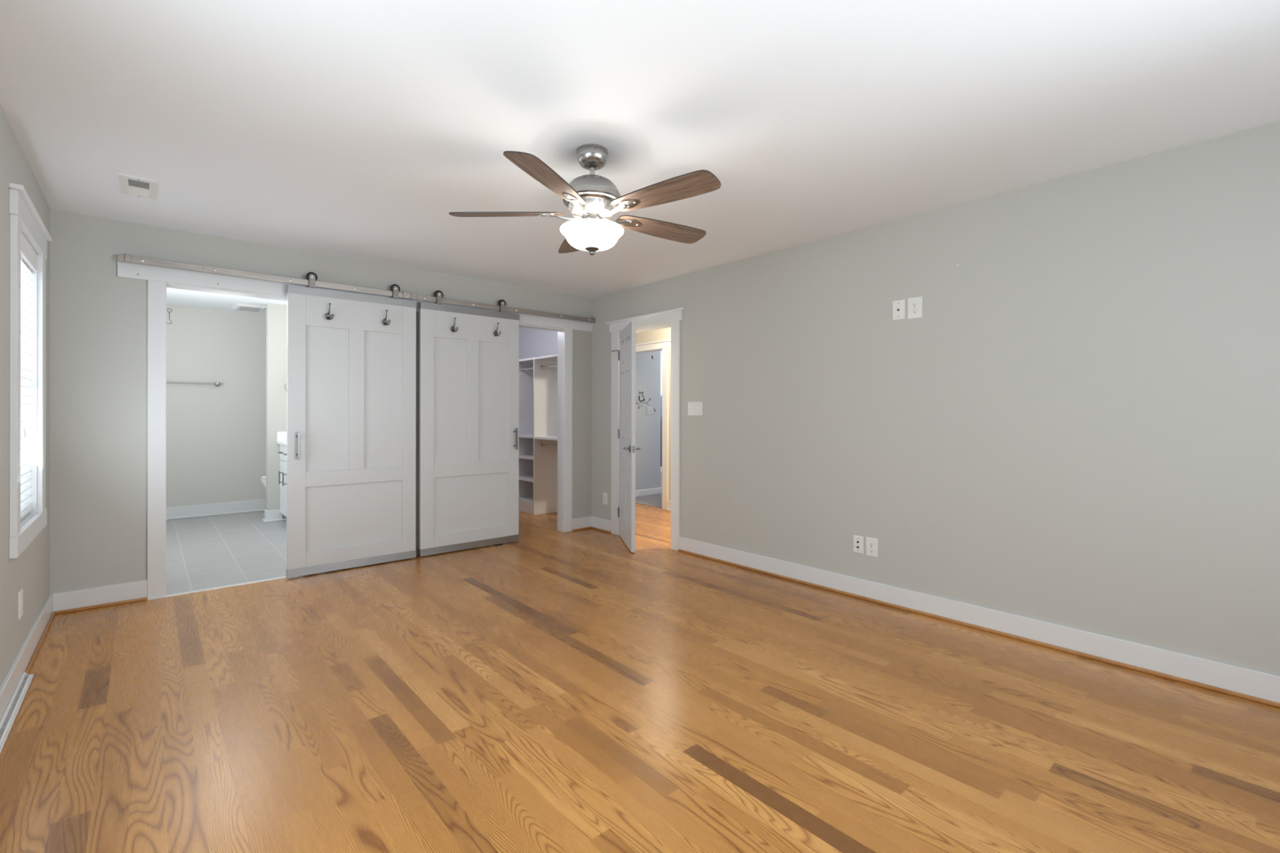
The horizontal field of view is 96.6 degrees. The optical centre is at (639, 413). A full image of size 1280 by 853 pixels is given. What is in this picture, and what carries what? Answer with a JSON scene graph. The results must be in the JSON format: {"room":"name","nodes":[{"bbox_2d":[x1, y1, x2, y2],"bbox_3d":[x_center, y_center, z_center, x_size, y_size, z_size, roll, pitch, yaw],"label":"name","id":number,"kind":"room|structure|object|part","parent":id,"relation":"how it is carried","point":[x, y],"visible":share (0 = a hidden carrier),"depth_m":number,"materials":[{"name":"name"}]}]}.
{"room":"empty bedroom","nodes":[
{"label":"empty bedroom","id":0,"kind":"room"},
{"bbox_2d":[0,104,49,686],"bbox_3d":[-1.716,-0.006,1.204,0.140,2.440,5.760,0,0,-41],"label":"wall","id":1,"kind":"structure","parent":0,"point":[30,571],"depth_m":2.44,"materials":[{"name":"grey paint"}]},
{"bbox_2d":[17,588,22,619],"bbox_3d":[-2.851,0.878,2.627,0.009,0.122,0.080,0,0,-41],"label":"power outlet","id":2,"kind":"object","parent":1,"relation":"attached to","point":[20,593],"visible":1,"depth_m":2.60,"materials":[{"name":"white plastic"}]},
{"bbox_2d":[0,593,53,720],"bbox_3d":[-1.705,1.152,1.308,0.015,0.125,5.620,0,0,-41],"label":"baseboard","id":3,"kind":"structure","parent":1,"relation":"attached to","point":[24,656],"depth_m":2.64,"materials":[{"name":"white paint"}]},
{"bbox_2d":[8,182,52,559],"bbox_3d":[-3.011,-0.178,2.733,0.183,1.588,0.980,0,0,-41],"label":"window","id":4,"kind":"structure","parent":1,"relation":"in","point":[24,218],"depth_m":2.98,"materials":[{"name":"white paint"}]},
{"bbox_3d":[-2.699,-0.170,2.463,0.022,1.393,0.093,0,0,-41],"label":"casing","id":5,"kind":"part","parent":4,"relation":"part of","materials":[{"name":"white paint"}]},
{"bbox_3d":[-3.011,0.569,2.749,0.125,0.094,0.950,0,0,-41],"label":"sill","id":6,"kind":"part","parent":4,"relation":"part of","materials":[{"name":"white paint"}]},
{"bbox_2d":[20,232,37,519],"bbox_3d":[-2.987,-0.162,2.740,0.086,1.346,0.683,0,0,-41],"label":"window blind","id":7,"kind":"object","parent":4,"relation":"attached to","point":[28,256],"visible":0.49,"depth_m":2.87,"materials":[{"name":"white plastic"}]},
{"bbox_3d":[-2.862,-0.317,2.644,0.022,0.862,0.021,0,0,-41],"label":"pull cord","id":8,"kind":"part","parent":7,"relation":"part of","materials":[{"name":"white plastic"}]},
{"bbox_3d":[-2.999,0.503,2.731,0.052,0.016,0.677,0,0,-41],"label":"rail","id":9,"kind":"part","parent":7,"relation":"part of","materials":[{"name":"white plastic"}]},
{"bbox_3d":[-3.139,-0.122,2.893,0.057,1.257,0.002,0,0,-41],"label":"ladder cord","id":10,"kind":"part","parent":7,"relation":"part of","materials":[{"name":"white fabric"}]},
{"bbox_3d":[-3.020,-0.161,2.712,0.141,1.375,0.709,0,0,-41],"label":"frame","id":11,"kind":"part","parent":4,"relation":"part of","materials":[{"name":"white paint"}]},
{"bbox_3d":[-2.957,-0.909,2.779,0.043,0.125,0.980,0,0,-41],"label":"head casing","id":12,"kind":"part","parent":4,"relation":"part of","materials":[{"name":"white paint"}]},
{"bbox_3d":[-3.228,-0.171,3.074,0.022,1.393,0.117,0,0,-41],"label":"casing","id":13,"kind":"part","parent":4,"relation":"part of","materials":[{"name":"white paint"}]},
{"bbox_2d":[25,612,55,674],"bbox_3d":[-3.168,1.202,3.018,0.012,0.019,1.061,0,0,-41],"label":"trim","id":14,"kind":"structure","parent":1,"relation":"attached to","point":[46,630],"depth_m":2.94,"materials":[{"name":"brown wood"}]},
{"bbox_2d":[166,304,266,507],"bbox_3d":[-5.010,-0.013,6.857,2.560,2.440,0.120,0,0,-41],"label":"wall","id":15,"kind":"structure","parent":0,"point":[216,435],"depth_m":6.76,"materials":[{"name":"white paint"}]},
{"bbox_2d":[166,382,220,386],"bbox_3d":[-5.226,-0.349,6.539,0.669,0.054,0.078,0,0,-41],"label":"towel bar","id":16,"kind":"object","parent":15,"relation":"attached to","point":[216,384],"visible":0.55,"depth_m":6.61,"materials":[{"name":"silver metal"}]},
{"bbox_2d":[166,499,266,519],"bbox_3d":[-4.962,1.137,6.800,2.320,0.140,0.032,0,0,-41],"label":"baseboard","id":17,"kind":"structure","parent":15,"relation":"attached to","point":[239,507],"depth_m":6.74,"materials":[{"name":"white paint"}]},
{"bbox_2d":[165,511,286,595],"bbox_3d":[-3.823,1.234,5.500,2.540,0.050,3.488,0,0,-41],"label":"floor","id":18,"kind":"structure","parent":0,"point":[208,552],"depth_m":5.02,"materials":[{"name":"grey tile"}]},
{"bbox_2d":[260,475,266,488],"bbox_3d":[-4.168,0.820,6.965,0.785,0.775,0.440,0,0,-41],"label":"toilet","id":19,"kind":"object","parent":18,"relation":"on","point":[263,479],"visible":0.1,"depth_m":6.69,"materials":[{"name":"white ceramic"}]},
{"bbox_3d":[-4.224,0.999,6.918,0.630,0.418,0.370,0,0,-41],"label":"bowl","id":20,"kind":"part","parent":19,"relation":"part of","materials":[{"name":"white ceramic"}]},
{"bbox_2d":[277,444,286,516],"bbox_3d":[-3.326,0.775,6.099,0.762,0.868,1.448,0,0,-41],"label":"vanity cabinet","id":21,"kind":"object","parent":18,"relation":"on","point":[282,473],"visible":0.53,"depth_m":6.27,"materials":[{"name":"white paint"}]},
{"bbox_2d":[276,431,286,445],"bbox_3d":[-3.315,0.274,6.095,0.751,0.133,1.468,0,0,-41],"label":"countertop","id":22,"kind":"structure","parent":21,"relation":"on","point":[281,436],"depth_m":6.41,"materials":[{"name":"white stone"}]},
{"bbox_3d":[-3.933,0.432,6.291,0.018,0.168,0.356,0,0,-41],"label":"drawer","id":23,"kind":"part","parent":21,"relation":"part of","materials":[{"name":"white paint"}]},
{"bbox_3d":[-3.933,0.818,6.291,0.018,0.586,0.356,0,0,-41],"label":"door","id":24,"kind":"part","parent":21,"relation":"part of","materials":[{"name":"white paint"}]},
{"bbox_3d":[-3.697,0.818,6.019,0.018,0.586,0.356,0,0,-41],"label":"door","id":25,"kind":"part","parent":21,"relation":"part of","materials":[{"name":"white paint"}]},
{"bbox_2d":[266,302,286,519],"bbox_3d":[-3.867,-0.012,6.670,0.838,2.440,0.120,0,0,-41],"label":"wall","id":26,"kind":"structure","parent":0,"point":[276,313],"depth_m":6.40,"materials":[{"name":"grey paint"}]},
{"bbox_2d":[262,509,286,522],"bbox_3d":[-4.097,1.146,6.450,0.272,0.125,0.154,0,0,-41],"label":"baseboard","id":27,"kind":"structure","parent":26,"relation":"attached to","point":[270,515],"depth_m":6.38,"materials":[{"name":"white paint"}]},
{"bbox_2d":[49,208,591,594],"bbox_3d":[-2.078,-0.008,4.780,4.274,2.440,0.120,0,0,-41],"label":"wall","id":28,"kind":"structure","parent":0,"point":[99,317],"depth_m":3.63,"materials":[{"name":"grey paint"}]},
{"bbox_2d":[53,580,146,612],"bbox_3d":[-3.370,1.148,3.573,0.432,0.125,0.015,0,0,-41],"label":"baseboard","id":29,"kind":"structure","parent":28,"relation":"attached to","point":[73,599],"depth_m":3.56,"materials":[{"name":"white paint"}]},
{"bbox_2d":[53,596,147,614],"bbox_3d":[-3.361,1.201,3.562,0.432,0.019,0.014,0,0,-41],"label":"trim","id":30,"kind":"structure","parent":28,"relation":"attached to","point":[146,597],"depth_m":3.55,"materials":[{"name":"brown wood"}]},
{"bbox_2d":[166,308,172,324],"bbox_3d":[-3.188,-0.659,3.857,0.037,0.104,0.004,0,0,-41],"label":"hook","id":31,"kind":"object","parent":28,"relation":"attached to","point":[166,308],"visible":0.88,"depth_m":3.86,"materials":[{"name":"grey metal"}]},
{"bbox_2d":[146,280,287,599],"bbox_3d":[-2.899,0.171,4.056,0.915,2.080,0.141,0,0,-41],"label":"door frame","id":32,"kind":"structure","parent":28,"relation":"attached to","point":[157,291],"depth_m":3.74,"materials":[{"name":"white paint"}]},
{"bbox_2d":[117,261,592,332],"bbox_3d":[-1.909,-0.925,4.831,3.714,0.119,0.020,0,0,-41],"label":"header board","id":33,"kind":"object","parent":28,"relation":"attached to","point":[129,270],"visible":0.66,"depth_m":4.01,"materials":[{"name":"white paint"}]},
{"bbox_2d":[117,253,595,323],"bbox_3d":[-1.885,-0.979,4.801,3.712,0.054,0.060,0,0,-41],"label":"barn door track","id":34,"kind":"object","parent":33,"relation":"attached to","point":[127,258],"visible":1,"depth_m":4.33,"materials":[{"name":"metal"}]},
{"bbox_2d":[286,271,416,577],"bbox_3d":[-2.213,0.070,4.452,0.926,2.263,0.103,0,0,-41],"label":"barn door","id":35,"kind":"structure","parent":34,"relation":"hanging from","point":[351,357],"depth_m":4.42,"materials":[{"name":"white paint"}]},
{"bbox_3d":[-2.505,0.236,4.180,0.021,0.202,0.049,0,0,-41],"label":"handle","id":36,"kind":"part","parent":35,"relation":"part of","materials":[{"name":"grey metal"}]},
{"bbox_2d":[418,290,519,556],"bbox_3d":[-1.487,0.071,5.081,0.926,2.263,0.103,0,0,-41],"label":"barn door","id":37,"kind":"structure","parent":28,"relation":"in","point":[468,357],"depth_m":5.06,"materials":[{"name":"white paint"}]},
{"bbox_3d":[-1.165,0.237,5.341,0.021,0.202,0.049,0,0,-41],"label":"handle","id":38,"kind":"part","parent":37,"relation":"part of","materials":[{"name":"grey metal"}]},
{"bbox_2d":[519,323,572,532],"bbox_3d":[-1.089,0.173,5.623,0.922,2.080,0.141,0,0,-41],"label":"door frame","id":39,"kind":"structure","parent":28,"relation":"attached to","point":[567,442],"depth_m":5.85,"materials":[{"name":"white paint"}]},
{"bbox_2d":[572,526,591,531],"bbox_3d":[-0.604,1.204,5.949,0.242,0.019,0.014,0,0,-41],"label":"trim","id":40,"kind":"structure","parent":28,"relation":"attached to","point":[588,527],"depth_m":5.94,"materials":[{"name":"brown wood"}]},
{"bbox_2d":[572,515,591,529],"bbox_3d":[-0.607,1.151,5.965,0.257,0.125,0.015,0,0,-41],"label":"baseboard","id":41,"kind":"structure","parent":28,"relation":"attached to","point":[585,522],"depth_m":5.95,"materials":[{"name":"white paint"}]},
{"bbox_2d":[519,327,557,359],"bbox_3d":[-1.078,-0.007,7.312,0.120,2.440,2.400,0,0,-41],"label":"wall","id":42,"kind":"structure","parent":0,"point":[533,343],"depth_m":7.56,"materials":[{"name":"white paint"}]},
{"bbox_2d":[591,515,611,531],"bbox_3d":[-0.397,1.152,5.907,0.015,0.125,0.347,0,0,-41],"label":"baseboard","id":43,"kind":"structure","parent":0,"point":[597,522],"depth_m":5.90,"materials":[{"name":"white paint"}]},
{"bbox_2d":[0,502,1279,852],"bbox_3d":[-0.580,1.215,4.200,5.503,0.001,8.520,0,0,-41],"label":"floor","id":44,"kind":"structure","parent":0,"point":[549,690],"depth_m":2.21,"materials":[{"name":"brown wood"}]},
{"bbox_2d":[0,671,33,753],"bbox_3d":[-2.479,1.197,2.239,0.032,0.030,1.000,0,0,-41],"label":"floor vent","id":45,"kind":"object","parent":44,"relation":"in","point":[7,720],"visible":1,"depth_m":2.31,"materials":[{"name":"white plastic"}]},
{"bbox_2d":[146,576,286,599],"bbox_3d":[-2.829,1.219,4.030,0.990,0.024,0.039,0,0,-41],"label":"threshold","id":46,"kind":"object","parent":44,"relation":"on","point":[282,577],"visible":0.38,"depth_m":3.94,"materials":[{"name":"beige wood"}]},
{"bbox_2d":[518,354,557,515],"bbox_3d":[-1.241,0.272,7.092,0.410,1.882,2.276,0,0,-41],"label":"organizer","id":47,"kind":"object","parent":44,"relation":"on","point":[538,375],"visible":0.59,"depth_m":6.95,"materials":[{"name":"white wood"}]},
{"bbox_3d":[-1.443,0.284,7.326,0.410,1.857,0.019,0,0,-41],"label":"panel","id":48,"kind":"part","parent":47,"relation":"part of","materials":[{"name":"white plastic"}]},
{"bbox_2d":[518,496,533,504],"bbox_3d":[-1.280,1.081,7.136,0.410,0.026,0.483,0,0,-41],"label":"cubby shelf","id":49,"kind":"object","parent":47,"relation":"attached to","point":[522,500],"depth_m":7.05,"materials":[{"name":"white wood"}]},
{"bbox_2d":[519,434,533,438],"bbox_3d":[-1.279,0.286,7.136,0.410,0.024,0.483,0,0,-41],"label":"shelf","id":50,"kind":"object","parent":47,"relation":"attached to","point":[521,436],"depth_m":7.08,"materials":[{"name":"white wood"}]},
{"bbox_2d":[519,475,533,482],"bbox_3d":[-1.280,0.811,7.136,0.410,0.026,0.483,0,0,-41],"label":"cubby shelf","id":51,"kind":"object","parent":47,"relation":"attached to","point":[522,477],"depth_m":7.05,"materials":[{"name":"white wood"}]},
{"bbox_2d":[519,454,533,459],"bbox_3d":[-1.280,0.544,7.136,0.410,0.026,0.483,0,0,-41],"label":"cubby shelf","id":52,"kind":"object","parent":47,"relation":"attached to","point":[521,456],"depth_m":7.04,"materials":[{"name":"white wood"}]},
{"bbox_3d":[-1.352,-0.560,7.071,0.025,0.025,0.479,0,0,-41],"label":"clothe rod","id":53,"kind":"part","parent":47,"relation":"part of","materials":[{"name":"silver metal"}]},
{"bbox_2d":[519,354,557,363],"bbox_3d":[-1.239,-0.657,7.091,0.410,0.025,2.276,0,0,-41],"label":"shelf","id":54,"kind":"object","parent":47,"relation":"attached to","point":[553,358],"depth_m":6.85,"materials":[{"name":"white wood"}]},
{"bbox_3d":[-1.115,0.284,6.946,0.410,1.857,0.019,0,0,-41],"label":"panel","id":55,"kind":"part","parent":47,"relation":"part of","materials":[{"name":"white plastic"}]},
{"bbox_2d":[533,435,557,440],"bbox_3d":[-0.802,0.293,6.585,0.410,0.024,0.936,0,0,-41],"label":"shelf","id":56,"kind":"object","parent":47,"relation":"attached to","point":[535,437],"depth_m":6.76,"materials":[{"name":"white wood"}]},
{"bbox_3d":[-0.877,0.381,6.521,0.025,0.025,0.932,0,0,-41],"label":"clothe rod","id":57,"kind":"part","parent":47,"relation":"part of","materials":[{"name":"silver metal"}]},
{"bbox_3d":[-0.875,-0.559,6.521,0.025,0.025,0.932,0,0,-41],"label":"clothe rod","id":58,"kind":"part","parent":47,"relation":"part of","materials":[{"name":"silver metal"}]},
{"bbox_2d":[0,0,1279,353],"bbox_3d":[-0.011,-1.265,5.760,9.000,0.080,10.700,0,0,-41],"label":"ceiling","id":59,"kind":"structure","parent":0,"point":[353,129],"depth_m":2.28,"materials":[{"name":"white paint"}]},
{"bbox_2d":[118,173,157,199],"bbox_3d":[-2.712,-1.223,3.085,0.154,0.011,0.322,0,0,-41],"label":"ceiling vent","id":60,"kind":"object","parent":59,"relation":"in","point":[129,184],"visible":1,"depth_m":3.07,"materials":[{"name":"white plastic"}]},
{"bbox_2d":[231,302,266,312],"bbox_3d":[-4.532,-1.221,6.621,0.310,0.024,0.420,0,0,-41],"label":"ceiling vent","id":61,"kind":"object","parent":59,"relation":"in","point":[242,307],"visible":0.99,"depth_m":6.55,"materials":[{"name":"white plastic"}]},
{"bbox_2d":[448,143,720,255],"bbox_3d":[-0.186,-0.982,2.668,1.257,0.486,1.273,0,0,-41],"label":"ceiling fan","id":62,"kind":"object","parent":59,"relation":"hanging from","point":[592,198],"visible":1,"depth_m":2.56,"materials":[{"name":"brown wood"}]},
{"bbox_3d":[-0.625,-0.934,2.672,0.524,0.006,0.144,0,13,2],"label":"blade","id":63,"kind":"part","parent":62,"relation":"part of","materials":[{"name":"brown wood"}]},
{"bbox_3d":[-0.358,-0.933,2.283,0.144,0.006,0.524,13,4,19],"label":"blade","id":64,"kind":"part","parent":62,"relation":"part of","materials":[{"name":"brown wood"}]},
{"bbox_3d":[-0.337,-0.933,3.047,0.144,0.006,0.524,-13,4,-16],"label":"blade","id":65,"kind":"part","parent":62,"relation":"part of","materials":[{"name":"brown wood"}]},
{"bbox_3d":[-0.224,-0.815,2.661,0.298,0.094,0.298,0,0,-41],"label":"lamp shade","id":66,"kind":"part","parent":62,"relation":"part of","materials":[{"name":"white glass"}]},
{"bbox_3d":[0.108,-0.933,2.888,0.524,0.006,0.144,0,-13,-34],"label":"blade","id":67,"kind":"part","parent":62,"relation":"part of","materials":[{"name":"brown wood"}]},
{"bbox_3d":[0.095,-0.932,2.416,0.524,0.006,0.144,0,-13,38],"label":"blade","id":68,"kind":"part","parent":62,"relation":"part of","materials":[{"name":"brown wood"}]},
{"bbox_2d":[635,351,660,490],"bbox_3d":[-0.025,-0.006,8.388,0.780,2.440,0.120,0,0,-41],"label":"wall","id":69,"kind":"structure","parent":0,"point":[647,467],"depth_m":8.44,"materials":[{"name":"grey paint"}]},
{"bbox_2d":[638,391,644,402],"bbox_3d":[0.024,-0.248,8.350,0.125,0.166,0.001,0,0,-41],"label":"decal","id":70,"kind":"object","parent":69,"relation":"attached to","point":[642,401],"visible":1,"depth_m":8.34,"materials":[{"name":"grey plastic"}]},
{"bbox_2d":[635,398,655,411],"bbox_3d":[0.067,-0.125,8.387,0.442,0.200,0.001,0,0,-41],"label":"decal","id":71,"kind":"object","parent":69,"relation":"attached to","point":[650,398],"visible":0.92,"depth_m":8.36,"materials":[{"name":"grey plastic"}]},
{"bbox_2d":[635,487,661,497],"bbox_3d":[-0.017,1.163,8.387,0.795,0.089,0.135,0,0,-41],"label":"baseboard","id":72,"kind":"structure","parent":69,"relation":"attached to","point":[655,491],"depth_m":8.41,"materials":[{"name":"white paint"}]},
{"bbox_2d":[646,407,653,414],"bbox_3d":[0.147,-0.038,8.448,0.118,0.112,0.016,0,0,-41],"label":"light switch","id":73,"kind":"object","parent":69,"relation":"attached to","point":[649,410],"visible":1,"depth_m":8.45,"materials":[{"name":"grey plastic"}]},
{"bbox_2d":[635,472,662,507],"bbox_3d":[0.214,1.236,9.729,3.060,0.056,4.600,0,0,-41],"label":"floor","id":74,"kind":"structure","parent":0,"point":[655,500],"depth_m":7.96,"materials":[{"name":"white tile"}]},
{"bbox_2d":[635,327,671,500],"bbox_3d":[0.482,-0.005,7.114,0.120,2.440,5.500,0,0,-41],"label":"wall","id":75,"kind":"structure","parent":0,"point":[664,334],"depth_m":7.16,"materials":[{"name":"beige paint"}]},
{"bbox_2d":[635,339,671,510],"bbox_3d":[0.066,0.145,7.565,0.161,2.138,1.095,0,0,-41],"label":"door frame","id":76,"kind":"structure","parent":75,"relation":"attached to","point":[664,351],"depth_m":7.19,"materials":[{"name":"white paint"}]},
{"bbox_2d":[666,500,671,511],"bbox_3d":[1.286,1.154,6.072,0.027,0.125,2.868,0,0,-41],"label":"baseboard","id":77,"kind":"structure","parent":75,"relation":"attached to","point":[668,501],"depth_m":7.12,"materials":[{"name":"white paint"}]},
{"bbox_2d":[660,353,662,395],"bbox_3d":[1.391,-0.005,10.678,0.120,2.440,4.900,0,0,-41],"label":"wall","id":78,"kind":"structure","parent":0,"point":[660,353],"depth_m":11.70,"materials":[{"name":"white paint"}]},
{"bbox_2d":[660,395,662,466],"bbox_3d":[0.739,0.324,11.338,0.002,1.540,2.750,0,0,-41],"label":"mural","id":79,"kind":"object","parent":78,"relation":"attached to","point":[661,395],"visible":0.09,"depth_m":11.68,"materials":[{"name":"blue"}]},
{"bbox_2d":[591,121,1279,675],"bbox_3d":[1.371,-0.002,3.969,0.120,2.440,5.620,0,0,-41],"label":"wall","id":80,"kind":"structure","parent":0,"point":[1077,426],"depth_m":3.07,"materials":[{"name":"grey paint"}]},
{"bbox_2d":[591,526,611,533],"bbox_3d":[-0.404,1.205,5.893,0.014,0.019,0.333,0,0,-41],"label":"trim","id":81,"kind":"structure","parent":80,"relation":"attached to","point":[592,527],"depth_m":5.88,"materials":[{"name":"brown wood"}]},
{"bbox_2d":[602,492,607,504],"bbox_3d":[-0.359,0.877,5.869,0.009,0.120,0.078,0,0,-41],"label":"power outlet","id":82,"kind":"object","parent":80,"relation":"attached to","point":[604,495],"visible":1,"depth_m":5.87,"materials":[{"name":"white plastic"}]},
{"bbox_2d":[611,320,640,552],"bbox_3d":[-0.135,0.202,5.340,0.158,2.005,0.822,0,0,-11],"label":"door","id":83,"kind":"structure","parent":80,"relation":"in","point":[627,336],"depth_m":5.14,"materials":[{"name":"white paint"}]},
{"bbox_3d":[-0.119,0.310,5.033,0.057,0.062,0.138,0,0,-11],"label":"lever handle","id":84,"kind":"part","parent":83,"relation":"part of","materials":[{"name":"grey metal"}]},
{"bbox_3d":[-0.055,0.310,4.940,0.023,0.058,0.006,0,0,-11],"label":"latch plate","id":85,"kind":"part","parent":83,"relation":"part of","materials":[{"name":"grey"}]},
{"bbox_2d":[605,306,685,551],"bbox_3d":[0.069,0.144,5.441,0.163,2.142,1.110,0,0,-41],"label":"door frame","id":86,"kind":"structure","parent":80,"relation":"attached to","point":[675,326],"depth_m":5.13,"materials":[{"name":"white paint"}]},
{"bbox_2d":[688,401,702,415],"bbox_3d":[0.470,-0.040,4.907,0.016,0.119,0.168,0,0,-41],"label":"light switch","id":87,"kind":"object","parent":80,"relation":"attached to","point":[695,408],"visible":1,"depth_m":4.90,"materials":[{"name":"white plastic"}]},
{"bbox_2d":[853,534,863,554],"bbox_3d":[1.444,0.870,3.780,0.016,0.115,0.071,0,0,-41],"label":"outlet","id":88,"kind":"object","parent":80,"relation":"attached to","point":[858,541],"visible":1,"depth_m":3.78,"materials":[{"name":"white plastic"}]},
{"bbox_2d":[866,537,878,557],"bbox_3d":[1.508,0.872,3.711,0.009,0.121,0.081,0,0,-41],"label":"power outlet","id":89,"kind":"object","parent":80,"relation":"attached to","point":[872,544],"visible":1,"depth_m":3.71,"materials":[{"name":"white plastic"}]},
{"bbox_2d":[892,299,905,320],"bbox_3d":[1.621,-0.649,3.578,0.016,0.124,0.078,0,0,-41],"label":"outlet","id":90,"kind":"object","parent":80,"relation":"attached to","point":[898,306],"visible":1,"depth_m":3.58,"materials":[{"name":"white plastic"}]},
{"bbox_2d":[907,296,922,319],"bbox_3d":[1.689,-0.648,3.505,0.009,0.131,0.087,0,0,-41],"label":"power outlet","id":91,"kind":"object","parent":80,"relation":"attached to","point":[915,304],"visible":1,"depth_m":3.50,"materials":[{"name":"white plastic"}]},
{"bbox_2d":[911,308,917,313],"bbox_3d":[1.687,-0.629,3.503,0.003,0.025,0.034,0,0,-41],"label":"receptacle","id":92,"kind":"object","parent":91,"relation":"attached to","point":[913,310],"depth_m":3.50,"materials":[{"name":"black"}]},
{"bbox_2d":[911,302,917,306],"bbox_3d":[1.687,-0.668,3.503,0.003,0.025,0.034,0,0,-41],"label":"receptacle","id":93,"kind":"object","parent":91,"relation":"attached to","point":[913,304],"depth_m":3.50,"materials":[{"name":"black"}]},
{"bbox_2d":[678,549,1279,707],"bbox_3d":[1.738,1.209,3.418,0.014,0.019,4.273,0,0,-41],"label":"trim","id":94,"kind":"structure","parent":80,"relation":"attached to","point":[1033,642],"depth_m":3.02,"materials":[{"name":"brown wood"}]},
{"bbox_2d":[679,537,1279,702],"bbox_3d":[1.754,1.156,3.422,0.015,0.125,4.288,0,0,-41],"label":"baseboard","id":95,"kind":"structure","parent":80,"relation":"attached to","point":[1264,686],"depth_m":3.03,"materials":[{"name":"white paint"}]}
]}

